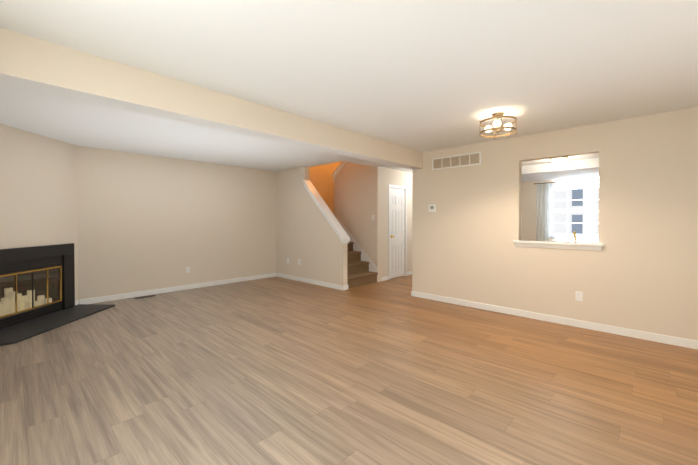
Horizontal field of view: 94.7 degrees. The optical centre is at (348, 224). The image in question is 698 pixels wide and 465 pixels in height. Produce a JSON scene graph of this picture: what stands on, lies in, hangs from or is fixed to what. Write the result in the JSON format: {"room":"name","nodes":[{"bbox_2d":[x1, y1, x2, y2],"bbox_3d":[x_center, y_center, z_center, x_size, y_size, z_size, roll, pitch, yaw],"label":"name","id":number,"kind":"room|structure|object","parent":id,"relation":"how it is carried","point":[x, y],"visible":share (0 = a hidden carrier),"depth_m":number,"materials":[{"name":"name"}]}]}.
{"room":"empty living room","nodes":[
{"label":"empty living room","id":0,"kind":"room"},
{"bbox_2d":[0,124,77,300],"bbox_3d":[-4.178,-0.056,4.159,0.120,2.600,1.483,0,1,-2],"label":"wall","id":1,"kind":"structure","parent":0,"point":[38,190],"depth_m":4.24,"materials":[{"name":"beige paint"}]},
{"bbox_2d":[77,146,340,299],"bbox_3d":[-2.522,-1.289,6.676,0.120,5.000,6.920,1,1,43],"label":"wall","id":2,"kind":"structure","parent":0,"point":[145,222],"depth_m":5.83,"materials":[{"name":"beige paint"}]},
{"bbox_2d":[75,273,275,304],"bbox_3d":[-2.926,1.174,6.166,0.040,0.088,3.621,1,1,43],"label":"baseboard","id":3,"kind":"structure","parent":2,"relation":"attached to","point":[192,286],"depth_m":5.79,"materials":[{"name":"white wood"}]},
{"bbox_2d":[276,166,346,285],"bbox_3d":[-0.862,-0.010,6.772,2.180,2.440,0.120,1,1,43],"label":"wall","id":4,"kind":"structure","parent":0,"point":[307,236],"depth_m":6.79,"materials":[{"name":"beige paint"}]},
{"bbox_2d":[276,273,343,289],"bbox_3d":[-0.890,1.167,6.718,2.154,0.088,0.018,1,1,43],"label":"baseboard","id":5,"kind":"structure","parent":4,"relation":"attached to","point":[320,283],"depth_m":6.60,"materials":[{"name":"white wood"}]},
{"bbox_2d":[303,180,349,244],"bbox_3d":[-0.472,-0.289,6.398,1.175,1.296,0.190,1,1,43],"label":"trim","id":6,"kind":"structure","parent":4,"relation":"on","point":[334,223],"depth_m":6.32,"materials":[{"name":"white wood"}]},
{"bbox_2d":[0,275,697,464],"bbox_3d":[2.080,1.280,5.982,9.800,0.120,14.600,1,1,43],"label":"floor","id":7,"kind":"structure","parent":0,"point":[283,371],"depth_m":2.52,"materials":[{"name":"brown wood"}]},
{"bbox_2d":[0,243,114,345],"bbox_3d":[-3.823,0.764,4.155,1.491,0.960,1.427,1,1,43],"label":"fireplace","id":8,"kind":"object","parent":7,"relation":"on","point":[37,290],"visible":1,"depth_m":4.25,"materials":[{"name":"black"}]},
{"bbox_2d":[135,295,155,298],"bbox_3d":[-3.462,1.223,5.464,0.110,0.008,0.300,1,1,43],"label":"floor vent","id":9,"kind":"object","parent":7,"relation":"in","point":[144,296],"visible":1,"depth_m":5.47,"materials":[{"name":"brown"}]},
{"bbox_2d":[336,217,377,288],"bbox_3d":[-0.107,0.512,7.576,2.168,1.375,2.074,1,1,43],"label":"staircase","id":10,"kind":"structure","parent":7,"relation":"on","point":[361,268],"depth_m":6.80,"materials":[{"name":"brown carpet"}]},
{"bbox_2d":[0,0,697,172],"bbox_3d":[1.046,-1.286,4.917,7.720,0.160,9.520,1,1,43],"label":"ceiling","id":11,"kind":"structure","parent":0,"point":[411,74],"depth_m":2.35,"materials":[{"name":"white paint"}]},
{"bbox_2d":[0,28,422,169],"bbox_3d":[-0.554,-1.055,3.640,0.200,0.271,5.220,1,1,43],"label":"beam","id":12,"kind":"structure","parent":11,"relation":"attached to","point":[31,63],"depth_m":2.55,"materials":[{"name":"beige paint"}]},
{"bbox_2d":[479,112,516,138],"bbox_3d":[1.595,-1.074,3.448,0.360,0.226,0.360,1,1,43],"label":"ceiling light","id":13,"kind":"object","parent":11,"relation":"attached to","point":[497,126],"visible":1,"depth_m":3.40,"materials":[{"name":"brown metal"}]},
{"bbox_2d":[549,157,568,162],"bbox_3d":[3.802,-1.188,5.832,0.300,0.113,0.300,1,1,43],"label":"kitchen ceiling light","id":14,"kind":"object","parent":11,"relation":"attached to","point":[560,159],"visible":0.77,"depth_m":5.76,"materials":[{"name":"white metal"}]},
{"bbox_2d":[522,158,598,181],"bbox_3d":[4.449,-1.148,6.942,5.330,0.171,1.500,1,1,43],"label":"soffit beam","id":15,"kind":"structure","parent":11,"relation":"attached to","point":[568,169],"depth_m":6.49,"materials":[{"name":"white paint"}]},
{"bbox_2d":[334,162,380,281],"bbox_3d":[0.165,-1.297,7.256,1.320,5.000,0.120,1,1,43],"label":"wall","id":16,"kind":"structure","parent":0,"point":[357,196],"depth_m":7.07,"materials":[{"name":"beige paint"}]},
{"bbox_2d":[332,161,346,182],"bbox_3d":[-0.035,-1.443,7.443,0.830,0.888,0.210,1,1,43],"label":"trim","id":17,"kind":"structure","parent":16,"relation":"on","point":[341,165],"depth_m":7.52,"materials":[{"name":"white"}]},
{"bbox_2d":[381,167,411,276],"bbox_3d":[1.883,-0.109,8.211,0.120,2.600,3.610,1,1,43],"label":"wall","id":18,"kind":"structure","parent":0,"point":[395,177],"depth_m":7.04,"materials":[{"name":"beige paint"}]},
{"bbox_2d":[388,184,406,279],"bbox_3d":[1.082,0.157,7.328,0.177,2.091,0.722,1,1,43],"label":"door frame","id":19,"kind":"structure","parent":18,"relation":"in","point":[405,229],"depth_m":7.46,"materials":[{"name":"white wood"}]},
{"bbox_2d":[390,188,404,278],"bbox_3d":[1.083,0.185,7.327,0.035,2.011,0.586,1,1,43],"label":"door","id":20,"kind":"structure","parent":19,"relation":"attached to","point":[397,203],"depth_m":7.31,"materials":[{"name":"white wood"}]},
{"bbox_2d":[412,107,697,340],"bbox_3d":[2.623,-0.056,4.153,4.120,2.600,0.120,1,1,43],"label":"wall","id":21,"kind":"structure","parent":0,"point":[639,271],"depth_m":3.84,"materials":[{"name":"beige paint"}]},
{"bbox_2d":[428,204,435,211],"bbox_3d":[1.355,-0.271,5.255,0.120,0.120,0.024,1,1,43],"label":"thermostat","id":22,"kind":"object","parent":21,"relation":"attached to","point":[431,208],"visible":0.98,"depth_m":5.24,"materials":[{"name":"white plastic"}]},
{"bbox_2d":[432,151,480,169],"bbox_3d":[1.645,-0.982,4.978,0.790,0.190,0.012,1,1,43],"label":"air vent","id":23,"kind":"object","parent":21,"relation":"in","point":[463,160],"visible":1,"depth_m":4.96,"materials":[{"name":"white metal"}]},
{"bbox_2d":[411,291,697,349],"bbox_3d":[2.572,1.200,4.126,4.134,0.088,0.013,1,1,43],"label":"baseboard","id":24,"kind":"structure","parent":21,"relation":"attached to","point":[672,340],"depth_m":3.95,"materials":[{"name":"white wood"}]},
{"bbox_2d":[513,240,603,250],"bbox_3d":[2.654,0.257,4.118,0.970,0.085,0.195,1,1,43],"label":"trim","id":25,"kind":"structure","parent":21,"relation":"on","point":[562,245],"depth_m":4.03,"materials":[{"name":"white wood"}]},
{"bbox_2d":[575,291,582,300],"bbox_3d":[2.796,0.867,3.912,0.072,0.116,0.008,1,1,43],"label":"outlet","id":26,"kind":"object","parent":21,"relation":"attached to","point":[578,295],"visible":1,"depth_m":3.91,"materials":[{"name":"white plastic"}]},
{"bbox_2d":[521,176,598,242],"bbox_3d":[5.006,-0.100,7.544,5.330,2.600,0.120,1,1,43],"label":"wall","id":27,"kind":"structure","parent":0,"point":[528,215],"depth_m":7.93,"materials":[{"name":"beige paint"}]},
{"bbox_2d":[534,179,598,184],"bbox_3d":[5.298,-0.984,7.092,2.164,0.034,0.116,1,1,43],"label":"curtain rod","id":28,"kind":"object","parent":27,"relation":"attached to","point":[565,181],"visible":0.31,"depth_m":7.33,"materials":[{"name":"brown metal"}]},
{"bbox_2d":[536,183,548,240],"bbox_3d":[4.618,-0.067,7.672,0.270,1.830,0.043,1,1,43],"label":"sheer curtain","id":29,"kind":"object","parent":28,"relation":"hanging from","point":[542,212],"visible":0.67,"depth_m":7.67,"materials":[{"name":"white fabric"}]},
{"bbox_2d":[549,181,598,239],"bbox_3d":[5.333,-0.300,7.166,1.740,1.310,0.125,1,1,43],"label":"window","id":30,"kind":"structure","parent":27,"relation":"in","point":[589,210],"depth_m":7.24,"materials":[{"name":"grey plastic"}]},
{"label":"outside","id":31,"kind":"structure","parent":0,"visible":0},
{"bbox_2d":[552,188,598,234],"bbox_3d":[11.049,-4.427,17.249,36.000,13.000,0.200,1,1,43],"label":"building","id":32,"kind":"structure","parent":31,"point":[595,214],"depth_m":16.37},
{"bbox_2d":[554,189,583,233],"bbox_3d":[11.422,-0.670,16.747,1.300,2.520,0.075,1,1,43],"label":"windows","id":33,"kind":"structure","parent":32,"relation":"attached to","point":[574,195],"depth_m":16.70,"materials":[{"name":"clear glass"}]}
]}

